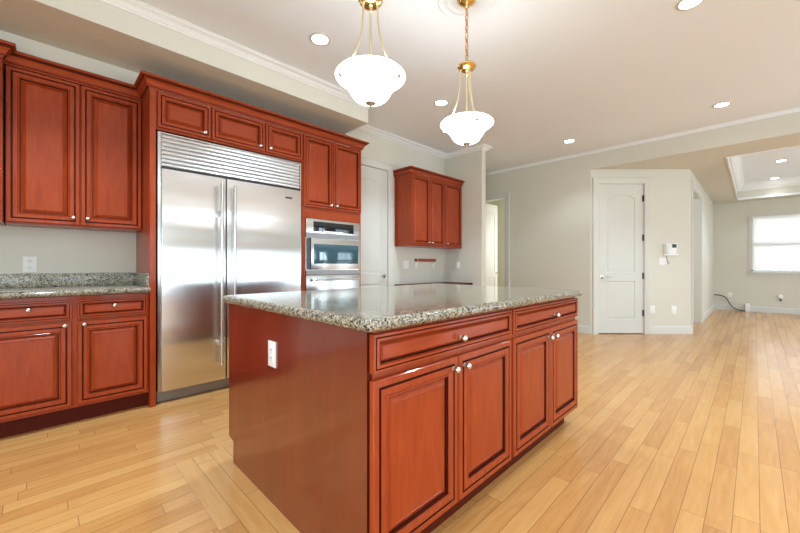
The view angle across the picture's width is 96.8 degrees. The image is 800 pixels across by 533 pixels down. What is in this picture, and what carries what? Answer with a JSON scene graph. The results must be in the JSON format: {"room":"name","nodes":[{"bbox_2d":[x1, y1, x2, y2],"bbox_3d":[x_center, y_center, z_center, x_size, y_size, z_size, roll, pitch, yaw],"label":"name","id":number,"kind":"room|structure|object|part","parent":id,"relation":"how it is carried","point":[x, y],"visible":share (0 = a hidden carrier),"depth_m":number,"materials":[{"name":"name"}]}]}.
{"room":"kitchen","nodes":[
{"label":"kitchen","id":0,"kind":"room"},
{"bbox_2d":[0,225,135,287],"bbox_3d":[-2.786,-0.248,2.744,5.340,2.667,0.140,0,0,-45],"label":"wall","id":1,"kind":"structure","parent":0,"point":[55,250],"depth_m":2.80,"materials":[{"name":"paint"}]},
{"bbox_2d":[0,39,16,225],"bbox_3d":[-2.870,-0.866,2.245,0.616,1.158,0.437,0,0,-45],"label":"upper cabinet","id":2,"kind":"object","parent":1,"relation":"attached to","point":[6,47],"visible":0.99,"depth_m":2.31,"materials":[{"name":"brown wood"}]},
{"bbox_3d":[-2.751,-1.400,2.126,0.616,0.090,0.102,0,0,-45],"label":"crown","id":3,"kind":"part","parent":2,"relation":"part of","materials":[{"name":"brown wood"}]},
{"bbox_2d":[23,256,36,271],"bbox_3d":[-2.768,-0.009,2.655,0.072,0.116,0.010,0,0,-45],"label":"wall outlet","id":4,"kind":"object","parent":1,"relation":"attached to","point":[29,263],"visible":1,"depth_m":2.65,"materials":[{"name":"white plastic"}]},
{"bbox_2d":[4,51,140,232],"bbox_3d":[-2.462,-0.864,2.723,0.758,1.154,0.337,0,0,-45],"label":"upper cabinet","id":5,"kind":"object","parent":1,"relation":"attached to","point":[73,151],"visible":0.97,"depth_m":2.61,"materials":[{"name":"brown wood"}]},
{"bbox_3d":[-2.525,-0.824,2.522,0.372,1.050,0.022,0,0,-45],"label":"door","id":6,"kind":"part","parent":5,"relation":"part of","materials":[{"name":"brown wood"}]},
{"bbox_3d":[-2.365,-1.396,2.626,0.758,0.090,0.062,0,0,-45],"label":"crown","id":7,"kind":"part","parent":5,"relation":"part of","materials":[{"name":"brown wood"}]},
{"bbox_3d":[-2.258,-0.824,2.788,0.370,1.050,0.022,0,0,-45],"label":"door","id":8,"kind":"part","parent":5,"relation":"part of","materials":[{"name":"brown wood"}]},
{"bbox_2d":[0,272,148,287],"bbox_3d":[-2.735,0.111,2.285,1.763,0.104,0.576,0,0,-45],"label":"backsplash","id":9,"kind":"structure","parent":1,"relation":"attached to","point":[22,280],"depth_m":2.77,"materials":[{"name":"stone"}]},
{"bbox_2d":[0,30,344,145],"bbox_3d":[-2.646,-1.474,2.604,5.340,0.217,0.255,0,0,-45],"label":"wall","id":10,"kind":"structure","parent":0,"point":[25,45],"depth_m":2.63,"materials":[{"name":"paint"}]},
{"bbox_2d":[0,0,367,133],"bbox_3d":[-2.538,-1.691,2.425,5.240,0.218,0.940,0,0,-45],"label":"soffit","id":11,"kind":"structure","parent":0,"point":[98,30],"depth_m":2.70,"materials":[{"name":"paint"}]},
{"bbox_2d":[344,129,445,285],"bbox_3d":[-0.055,-0.357,5.192,2.015,2.885,0.260,0,0,-45],"label":"wall","id":12,"kind":"structure","parent":0,"point":[380,149],"depth_m":5.17,"materials":[{"name":"paint"}]},
{"bbox_2d":[361,157,393,287],"bbox_3d":[-0.380,-0.154,4.688,0.773,2.478,0.093,0,0,-45],"label":"door","id":13,"kind":"structure","parent":12,"relation":"in","point":[373,180],"depth_m":4.75,"materials":[{"name":"paint"}]},
{"bbox_2d":[403,260,408,267],"bbox_3d":[0.088,-0.015,5.144,0.118,0.116,0.010,0,0,-45],"label":"light switch","id":14,"kind":"object","parent":12,"relation":"attached to","point":[405,262],"visible":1,"depth_m":5.14,"materials":[{"name":"white plastic"}]},
{"bbox_2d":[415,259,435,267],"bbox_3d":[0.391,-0.032,5.422,0.451,0.138,0.044,0,0,-45],"label":"wall ledge","id":15,"kind":"object","parent":12,"relation":"attached to","point":[433,261],"visible":1,"depth_m":5.41,"materials":[{"name":"brown wood"}]},
{"bbox_2d":[393,166,464,248],"bbox_3d":[0.446,-0.794,5.242,1.220,1.054,0.374,0,0,-45],"label":"upper cabinet","id":16,"kind":"object","parent":12,"relation":"attached to","point":[428,204],"visible":1,"depth_m":4.97,"materials":[{"name":"brown wood"}]},
{"bbox_3d":[0.287,-0.756,4.883,0.364,0.954,0.022,0,0,-45],"label":"door","id":17,"kind":"part","parent":16,"relation":"part of","materials":[{"name":"brown wood"}]},
{"bbox_3d":[0.446,-1.277,5.242,1.220,0.088,0.374,0,0,-45],"label":"crown","id":18,"kind":"part","parent":16,"relation":"part of","materials":[{"name":"brown wood"}]},
{"bbox_3d":[0.534,-0.756,5.131,0.324,0.954,0.022,0,0,-45],"label":"door","id":19,"kind":"part","parent":16,"relation":"part of","materials":[{"name":"brown wood"}]},
{"bbox_3d":[0.807,-0.756,5.403,0.418,0.954,0.022,0,0,-45],"label":"door","id":20,"kind":"part","parent":16,"relation":"part of","materials":[{"name":"brown wood"}]},
{"bbox_2d":[0,309,799,532],"bbox_3d":[2.934,1.125,3.783,14.900,0.080,9.600,0,0,-45],"label":"floor","id":21,"kind":"structure","parent":0,"point":[698,431],"depth_m":1.99,"materials":[{"name":"brown wood"}]},
{"bbox_2d":[0,293,148,438],"bbox_3d":[-2.408,0.647,2.582,0.877,0.876,0.614,0,0,-45],"label":"base cabinet","id":22,"kind":"object","parent":21,"relation":"on","point":[64,359],"visible":1,"depth_m":2.41,"materials":[{"name":"brown wood"}]},
{"bbox_3d":[-2.369,0.298,2.247,0.428,0.130,0.022,0,0,-45],"label":"drawer","id":23,"kind":"part","parent":22,"relation":"part of","materials":[{"name":"brown wood"}]},
{"bbox_3d":[-2.369,0.666,2.247,0.428,0.562,0.022,0,0,-45],"label":"door","id":24,"kind":"part","parent":22,"relation":"part of","materials":[{"name":"brown wood"}]},
{"bbox_2d":[0,272,150,298],"bbox_3d":[-2.721,0.132,2.271,1.763,0.146,0.616,0,0,-45],"label":"countertop","id":25,"kind":"structure","parent":22,"relation":"on","point":[12,286],"depth_m":2.65,"materials":[{"name":"grey stone"}]},
{"bbox_3d":[-2.059,0.298,2.558,0.394,0.130,0.022,0,0,-45],"label":"drawer","id":26,"kind":"part","parent":22,"relation":"part of","materials":[{"name":"brown wood"}]},
{"bbox_3d":[-2.059,0.666,2.558,0.394,0.562,0.022,0,0,-45],"label":"door","id":27,"kind":"part","parent":22,"relation":"part of","materials":[{"name":"brown wood"}]},
{"bbox_2d":[136,89,155,407],"bbox_3d":[-2.096,-0.132,2.922,0.038,2.434,0.573,0,0,-45],"label":"cabinet end panel","id":28,"kind":"object","parent":21,"relation":"on","point":[145,238],"visible":0.71,"depth_m":2.73,"materials":[{"name":"brown wood"}]},
{"bbox_2d":[156,131,300,402],"bbox_3d":[-1.605,0.017,3.354,1.234,2.124,0.628,0,0,-45],"label":"refrigerator","id":29,"kind":"object","parent":21,"relation":"on","point":[228,220],"visible":0.86,"depth_m":3.01,"materials":[{"name":"silver metal"}]},
{"bbox_3d":[-1.483,1.036,3.232,1.230,0.086,0.019,0,0,-45],"label":"kick plate","id":30,"kind":"part","parent":29,"relation":"part of","materials":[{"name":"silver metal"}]},
{"bbox_3d":[-1.713,0.114,2.955,0.471,1.742,0.078,0,0,-45],"label":"door","id":31,"kind":"part","parent":29,"relation":"part of","materials":[{"name":"silver metal"}]},
{"bbox_3d":[-1.528,0.075,3.036,0.025,1.550,0.070,0,0,-45],"label":"handle","id":32,"kind":"part","parent":29,"relation":"part of","materials":[{"name":"silver metal"}]},
{"bbox_2d":[156,91,301,162],"bbox_3d":[-1.624,-1.205,3.366,1.253,0.296,0.614,0,0,-45],"label":"upper cabinet","id":33,"kind":"object","parent":29,"relation":"on","point":[178,116],"visible":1,"depth_m":3.08,"materials":[{"name":"brown wood"}]},
{"bbox_3d":[-1.739,-1.209,2.877,0.379,0.272,0.022,0,0,-45],"label":"door","id":34,"kind":"part","parent":33,"relation":"part of","materials":[{"name":"brown wood"}]},
{"bbox_3d":[-1.436,-1.209,3.180,0.461,0.272,0.022,0,0,-45],"label":"door","id":35,"kind":"part","parent":33,"relation":"part of","materials":[{"name":"brown wood"}]},
{"bbox_2d":[133,70,368,150],"bbox_3d":[-1.268,-1.397,3.521,2.192,0.092,0.384,0,0,-45],"label":"crown molding","id":36,"kind":"structure","parent":33,"relation":"attached to","point":[145,80],"depth_m":3.11,"materials":[{"name":"brown wood"}]},
{"bbox_3d":[-1.132,-1.209,3.484,0.380,0.272,0.022,0,0,-45],"label":"door","id":37,"kind":"part","parent":33,"relation":"part of","materials":[{"name":"brown wood"}]},
{"bbox_3d":[-1.453,0.075,3.111,0.025,1.550,0.070,0,0,-45],"label":"handle","id":38,"kind":"part","parent":29,"relation":"part of","materials":[{"name":"silver metal"}]},
{"bbox_3d":[-1.287,0.114,3.381,0.714,1.742,0.078,0,0,-45],"label":"door","id":39,"kind":"part","parent":29,"relation":"part of","materials":[{"name":"silver metal"}]},
{"bbox_2d":[301,134,360,290],"bbox_3d":[-0.902,-0.132,4.072,0.761,2.434,0.635,0,0,-45],"label":"tall cabinet","id":40,"kind":"object","parent":21,"relation":"on","point":[330,171],"depth_m":3.85,"materials":[{"name":"brown wood"}]},
{"bbox_3d":[-0.859,-0.978,3.757,0.354,0.738,0.022,0,0,-45],"label":"door","id":41,"kind":"part","parent":40,"relation":"part of","materials":[{"name":"brown wood"}]},
{"bbox_3d":[-0.878,0.263,4.057,0.698,0.320,0.580,0,0,-45],"label":"warming drawer","id":42,"kind":"part","parent":40,"relation":"part of","materials":[{"name":"silver metal"}]},
{"bbox_2d":[305,218,359,274],"bbox_3d":[-0.885,-0.195,4.065,0.698,0.588,0.560,0,0,-45],"label":"wall oven","id":43,"kind":"object","parent":40,"relation":"in","point":[331,247],"visible":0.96,"depth_m":3.84,"materials":[{"name":"silver metal"}]},
{"bbox_3d":[-0.718,-0.411,3.891,0.522,0.104,0.004,0,0,-45],"label":"control panel","id":44,"kind":"part","parent":43,"relation":"part of","materials":[{"name":"black glass"}]},
{"bbox_3d":[-0.703,-0.121,3.892,0.640,0.328,0.049,0,0,-45],"label":"door","id":45,"kind":"part","parent":43,"relation":"part of","materials":[{"name":"silver metal"}]},
{"bbox_3d":[-0.690,0.147,3.879,0.594,0.031,0.062,0,0,-45],"label":"handle","id":46,"kind":"part","parent":40,"relation":"part of","materials":[{"name":"silver metal"}]},
{"bbox_3d":[-0.594,-0.978,4.022,0.384,0.738,0.022,0,0,-45],"label":"door","id":47,"kind":"part","parent":40,"relation":"part of","materials":[{"name":"brown wood"}]},
{"bbox_2d":[229,297,577,532],"bbox_3d":[0.140,0.649,2.203,1.847,0.872,1.274,0,0,-45],"label":"kitchen island","id":48,"kind":"object","parent":21,"relation":"on","point":[396,430],"visible":1,"depth_m":1.44,"materials":[{"name":"brown wood"}]},
{"bbox_2d":[268,340,275,367],"bbox_3d":[-0.583,0.402,1.612,0.072,0.116,0.010,0,0,45],"label":"island outlet","id":49,"kind":"object","parent":48,"relation":"attached to","point":[271,344],"visible":1,"depth_m":1.60,"materials":[{"name":"white plastic"}]},
{"bbox_2d":[269,346,272,361],"bbox_3d":[-0.584,0.402,1.610,0.034,0.068,0.003,0,0,45],"label":"socket","id":50,"kind":"object","parent":49,"relation":"attached to","point":[270,347],"depth_m":1.61,"materials":[{"name":"white plastic"}]},
{"bbox_3d":[-0.528,0.649,1.578,0.019,0.872,1.211,0,0,-45],"label":"panel","id":51,"kind":"part","parent":48,"relation":"part of","materials":[{"name":"brown wood"}]},
{"bbox_2d":[222,283,582,331],"bbox_3d":[0.128,0.188,2.212,1.915,0.042,1.296,0,0,-45],"label":"island countertop","id":52,"kind":"structure","parent":48,"relation":"on","point":[366,309],"depth_m":1.65,"materials":[{"name":"grey stone"}]},
{"bbox_3d":[0.070,0.669,1.293,0.454,0.596,0.022,0,0,-45],"label":"door","id":53,"kind":"part","parent":48,"relation":"part of","materials":[{"name":"brown wood"}]},
{"bbox_3d":[0.230,0.284,1.452,0.905,0.126,0.022,0,0,-45],"label":"drawer","id":54,"kind":"part","parent":48,"relation":"part of","materials":[{"name":"brown wood"}]},
{"bbox_3d":[0.225,0.413,1.411,0.029,0.029,0.034,0,0,-45],"label":"knob","id":55,"kind":"part","parent":48,"relation":"part of","materials":[{"name":"silver metal"}]},
{"bbox_3d":[0.259,0.295,1.445,0.029,0.029,0.034,0,0,-45],"label":"knob","id":56,"kind":"part","parent":48,"relation":"part of","materials":[{"name":"silver metal"}]},
{"bbox_3d":[0.279,0.413,1.465,0.029,0.029,0.034,0,0,-45],"label":"knob","id":57,"kind":"part","parent":48,"relation":"part of","materials":[{"name":"silver metal"}]},
{"bbox_3d":[0.393,0.669,1.616,0.443,0.596,0.022,0,0,-45],"label":"door","id":58,"kind":"part","parent":48,"relation":"part of","materials":[{"name":"brown wood"}]},
{"bbox_3d":[0.727,0.669,1.949,0.452,0.596,0.022,0,0,-45],"label":"door","id":59,"kind":"part","parent":48,"relation":"part of","materials":[{"name":"brown wood"}]},
{"bbox_3d":[0.888,0.284,2.110,0.908,0.126,0.022,0,0,-45],"label":"drawer","id":60,"kind":"part","parent":48,"relation":"part of","materials":[{"name":"brown wood"}]},
{"bbox_3d":[1.051,0.669,2.273,0.448,0.596,0.022,0,0,-45],"label":"door","id":61,"kind":"part","parent":48,"relation":"part of","materials":[{"name":"brown wood"}]},
{"bbox_2d":[395,282,472,285],"bbox_3d":[0.518,0.675,5.201,1.184,0.820,0.502,0,0,-45],"label":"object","id":62,"kind":"object","parent":21,"relation":"on","point":[462,283],"visible":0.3,"depth_m":5.23,"materials":[{"name":"brown"}]},
{"bbox_2d":[714,294,744,310],"bbox_3d":[7.982,0.899,8.608,0.054,0.371,0.553,0,0,-40],"label":"cable","id":63,"kind":"object","parent":21,"relation":"on","point":[714,294],"visible":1,"depth_m":8.59,"materials":[{"name":"grey plastic"}]},
{"bbox_2d":[745,303,749,311],"bbox_3d":[8.202,0.993,8.379,0.110,0.185,0.080,0,0,-45],"label":"box","id":64,"kind":"object","parent":21,"relation":"on","point":[747,306],"visible":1,"depth_m":8.34,"materials":[{"name":"white plastic"}]},
{"bbox_2d":[446,150,485,285],"bbox_3d":[0.421,-0.357,6.219,0.110,2.885,2.400,0,0,-45],"label":"wall","id":65,"kind":"structure","parent":0,"point":[470,168],"depth_m":5.46,"materials":[{"name":"paint"}]},
{"bbox_2d":[138,0,799,172],"bbox_3d":[1.591,-1.857,2.439,11.100,0.115,9.600,0,0,-45],"label":"ceiling","id":66,"kind":"structure","parent":0,"point":[598,74],"depth_m":3.04,"materials":[{"name":"paint"}]},
{"bbox_2d":[309,32,330,45],"bbox_3d":[-0.636,-1.796,2.821,0.168,0.008,0.168,0,0,-45],"label":"recessed light","id":67,"kind":"object","parent":66,"relation":"in","point":[317,38],"visible":1,"depth_m":2.82,"materials":[{"name":"paint"}]},
{"bbox_2d":[335,0,405,106],"bbox_3d":[-0.148,-1.299,1.795,0.354,0.998,0.354,0,0,19],"label":"pendant lamp","id":68,"kind":"object","parent":66,"relation":"hanging from","point":[370,79],"visible":1,"depth_m":1.72,"materials":[{"name":"white glass"}]},
{"bbox_3d":[-0.226,-1.132,1.746,0.113,0.382,0.010,0,0,-32],"label":"rod","id":69,"kind":"part","parent":68,"relation":"part of","materials":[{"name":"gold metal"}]},
{"bbox_3d":[-0.148,-0.893,1.795,0.354,0.147,0.354,0,0,-45],"label":"lamp shade","id":70,"kind":"part","parent":68,"relation":"part of","materials":[{"name":"white glass"}]},
{"bbox_3d":[-0.148,-1.093,1.795,0.020,0.425,0.020,0,0,-45],"label":"stem","id":71,"kind":"part","parent":68,"relation":"part of","materials":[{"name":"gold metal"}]},
{"bbox_3d":[-0.068,-1.132,1.752,0.113,0.382,0.010,0,0,28],"label":"rod","id":72,"kind":"part","parent":68,"relation":"part of","materials":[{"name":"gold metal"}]},
{"bbox_2d":[434,99,448,105],"bbox_3d":[0.456,-1.796,3.921,0.168,0.008,0.168,0,0,-45],"label":"recessed light","id":73,"kind":"object","parent":66,"relation":"in","point":[441,102],"visible":1,"depth_m":3.91,"materials":[{"name":"white"}]},
{"bbox_2d":[437,0,495,18],"bbox_3d":[0.450,-1.793,2.393,0.400,0.012,0.400,0,0,-45],"label":"ceiling medallion","id":74,"kind":"object","parent":66,"relation":"attached to","point":[450,8],"visible":0.86,"depth_m":2.48,"materials":[{"name":"paint"}]},
{"bbox_2d":[440,0,493,146],"bbox_3d":[0.450,-1.299,2.393,0.354,0.998,0.354,0,0,-19],"label":"pendant lamp","id":75,"kind":"object","parent":66,"relation":"hanging from","point":[466,128],"visible":1,"depth_m":2.34,"materials":[{"name":"white glass"}]},
{"bbox_3d":[0.363,-1.132,2.421,0.113,0.382,0.010,0,0,18],"label":"rod","id":76,"kind":"part","parent":75,"relation":"part of","materials":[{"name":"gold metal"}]},
{"bbox_3d":[0.450,-1.093,2.393,0.020,0.425,0.020,0,0,-45],"label":"stem","id":77,"kind":"part","parent":75,"relation":"part of","materials":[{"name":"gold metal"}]},
{"bbox_3d":[0.450,-1.571,2.393,0.020,0.382,0.020,0,0,0],"label":"chain","id":78,"kind":"part","parent":75,"relation":"part of","materials":[{"name":"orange metal"}]},
{"bbox_3d":[0.450,-0.893,2.393,0.354,0.147,0.354,0,0,-45],"label":"lamp shade","id":79,"kind":"part","parent":75,"relation":"part of","materials":[{"name":"white glass"}]},
{"bbox_3d":[0.469,-1.132,2.304,0.066,0.382,0.097,0,0,-45],"label":"rod","id":80,"kind":"part","parent":75,"relation":"part of","materials":[{"name":"gold metal"}]},
{"bbox_3d":[0.518,-1.132,2.454,0.113,0.382,0.010,0,0,-42],"label":"rod","id":81,"kind":"part","parent":75,"relation":"part of","materials":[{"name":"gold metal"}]},
{"bbox_2d":[563,139,575,142],"bbox_3d":[2.447,-1.796,5.134,0.168,0.008,0.168,0,0,-45],"label":"recessed light","id":82,"kind":"object","parent":66,"relation":"in","point":[568,140],"visible":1,"depth_m":5.13,"materials":[{"name":"white"}]},
{"bbox_2d":[675,0,704,10],"bbox_3d":[1.983,-1.796,2.422,0.168,0.008,0.168,0,0,-45],"label":"recessed light","id":83,"kind":"object","parent":66,"relation":"in","point":[682,5],"visible":1,"depth_m":2.44,"materials":[{"name":"white"}]},
{"bbox_2d":[712,101,731,107],"bbox_3d":[3.598,-1.796,3.968,0.168,0.008,0.168,0,0,-45],"label":"recessed light","id":84,"kind":"object","parent":66,"relation":"in","point":[726,103],"visible":1,"depth_m":3.96,"materials":[{"name":"white"}]},
{"bbox_2d":[486,199,504,285],"bbox_3d":[2.005,-0.357,7.216,3.760,2.885,3.470,0,0,-45],"label":"wall","id":85,"kind":"structure","parent":0,"point":[500,204],"depth_m":9.13,"materials":[{"name":"paint"}]},
{"bbox_2d":[99,0,492,158],"bbox_3d":[-2.086,-1.769,3.589,7.525,0.062,2.375,0,0,-45],"label":"trim","id":86,"kind":"structure","parent":85,"relation":"attached to","point":[135,7],"depth_m":3.02,"materials":[{"name":"paint"}]},
{"bbox_2d":[486,154,590,333],"bbox_3d":[1.838,-0.357,6.888,0.120,2.885,3.458,0,0,-45],"label":"wall","id":87,"kind":"structure","parent":0,"point":[550,203],"depth_m":6.04,"materials":[{"name":"paint"}]},
{"bbox_2d":[486,191,509,286],"bbox_3d":[2.006,-0.145,7.147,0.775,2.461,0.826,0,0,-45],"label":"door","id":88,"kind":"structure","parent":87,"relation":"in","point":[491,210],"depth_m":7.33,"materials":[{"name":"paint"}]},
{"bbox_2d":[578,325,588,333],"bbox_3d":[2.525,1.022,6.104,0.016,0.126,1.338,0,0,-45],"label":"baseboard","id":89,"kind":"structure","parent":87,"relation":"attached to","point":[581,328],"depth_m":5.68,"materials":[{"name":"paint"}]},
{"bbox_2d":[486,107,799,174],"bbox_3d":[3.909,-1.782,4.700,0.045,0.036,9.280,0,0,-45],"label":"trim","id":90,"kind":"structure","parent":87,"relation":"attached to","point":[793,110],"depth_m":4.94,"materials":[{"name":"paint"}]},
{"bbox_2d":[591,169,690,333],"bbox_3d":[3.810,-0.218,5.953,1.584,2.607,0.660,0,0,0],"label":"wall","id":91,"kind":"structure","parent":0,"point":[670,188],"depth_m":5.62,"materials":[{"name":"paint"}]},
{"bbox_2d":[592,178,650,333],"bbox_3d":[3.502,-0.151,5.662,0.908,2.473,0.163,0,0,0],"label":"door","id":92,"kind":"structure","parent":91,"relation":"in","point":[621,207],"depth_m":5.63,"materials":[{"name":"paint"}]},
{"bbox_2d":[659,258,666,264],"bbox_3d":[4.165,-0.065,5.618,0.116,0.116,0.010,0,0,0],"label":"light switch","id":93,"kind":"object","parent":91,"relation":"attached to","point":[662,261],"visible":1,"depth_m":5.62,"materials":[{"name":"white plastic"}]},
{"bbox_2d":[663,243,678,261],"bbox_3d":[4.280,-0.192,5.590,0.230,0.326,0.066,0,0,0],"label":"intercom","id":94,"kind":"object","parent":91,"relation":"attached to","point":[670,249],"visible":1,"depth_m":5.59,"materials":[{"name":"white plastic"}]},
{"bbox_2d":[651,325,692,333],"bbox_3d":[4.356,1.022,5.628,0.802,0.126,0.124,0,0,-9],"label":"baseboard","id":95,"kind":"structure","parent":91,"relation":"attached to","point":[654,329],"depth_m":5.61,"materials":[{"name":"paint"}]},
{"bbox_2d":[671,306,675,313],"bbox_3d":[4.335,0.705,5.620,0.080,0.125,0.006,0,0,0],"label":"wall outlet","id":96,"kind":"object","parent":91,"relation":"attached to","point":[673,308],"visible":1,"depth_m":5.62,"materials":[{"name":"white plastic"}]},
{"bbox_2d":[591,111,799,203],"bbox_3d":[6.968,-1.718,5.979,6.090,0.393,7.000,0,0,-45],"label":"ceiling","id":97,"kind":"structure","parent":0,"point":[705,153],"depth_m":5.00,"materials":[{"name":"paint"}]},
{"bbox_2d":[726,145,799,199],"bbox_3d":[7.449,-1.688,5.321,4.540,0.355,3.590,0,0,-45],"label":"trim","id":98,"kind":"structure","parent":97,"relation":"attached to","point":[736,162],"depth_m":7.56,"materials":[{"name":"paint"}]},
{"bbox_2d":[691,171,713,313],"bbox_3d":[6.168,-0.218,7.292,4.565,2.607,0.140,0,0,-45],"label":"wall","id":99,"kind":"structure","parent":0,"point":[708,206],"depth_m":7.66,"materials":[{"name":"paint"}]},
{"bbox_2d":[691,180,702,326],"bbox_3d":[5.180,-0.144,6.290,1.556,2.458,0.170,0,0,-45],"label":"door","id":100,"kind":"structure","parent":99,"relation":"in","point":[696,194],"depth_m":6.75,"materials":[{"name":"paint"}]},
{"bbox_2d":[703,304,714,320],"bbox_3d":[6.810,1.022,7.824,2.905,0.126,0.016,0,0,-45],"label":"baseboard","id":101,"kind":"structure","parent":99,"relation":"attached to","point":[708,312],"depth_m":7.67,"materials":[{"name":"paint"}]},
{"bbox_2d":[714,197,799,308],"bbox_3d":[8.892,-0.415,7.902,0.150,3.000,7.000,0,0,-45],"label":"wall","id":102,"kind":"structure","parent":0,"point":[731,220],"depth_m":8.49,"materials":[{"name":"paint"}]},
{"bbox_2d":[715,304,799,314],"bbox_3d":[9.524,1.022,7.152,0.016,0.126,4.805,0,0,-45],"label":"baseboard","id":103,"kind":"structure","parent":102,"relation":"attached to","point":[717,306],"depth_m":8.24,"materials":[{"name":"paint"}]},
{"bbox_2d":[746,212,799,276],"bbox_3d":[8.959,-0.467,7.771,0.160,1.434,1.970,0,0,-45],"label":"window","id":104,"kind":"structure","parent":102,"relation":"in","point":[779,274],"depth_m":8.23,"materials":[{"name":"paint"}]},
{"bbox_3d":[8.941,0.203,7.753,0.110,0.095,1.970,0,0,-45],"label":"sill","id":105,"kind":"part","parent":104,"relation":"part of","materials":[{"name":"paint"}]},
{"bbox_2d":[751,214,799,271],"bbox_3d":[8.961,-0.498,7.773,0.055,1.299,1.800,0,0,-45],"label":"window blind","id":106,"kind":"object","parent":104,"relation":"attached to","point":[777,245],"visible":1,"depth_m":8.12,"materials":[{"name":"white"}]},
{"bbox_3d":[8.961,0.139,7.773,0.042,0.024,1.796,0,0,-45],"label":"rail","id":107,"kind":"part","parent":106,"relation":"part of","materials":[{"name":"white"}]},
{"bbox_2d":[778,294,782,300],"bbox_3d":[8.617,0.728,8.037,0.047,0.145,0.084,0,0,-45],"label":"wall outlet","id":108,"kind":"object","parent":102,"relation":"attached to","point":[780,296],"visible":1,"depth_m":8.03,"materials":[{"name":"white plastic"}]},
{"bbox_2d":[743,147,799,182],"bbox_3d":[7.449,-1.890,5.321,4.640,0.050,3.690,0,0,-45],"label":"ceiling","id":109,"kind":"structure","parent":0,"point":[763,166],"depth_m":6.62,"materials":[{"name":"paint"}]}
]}

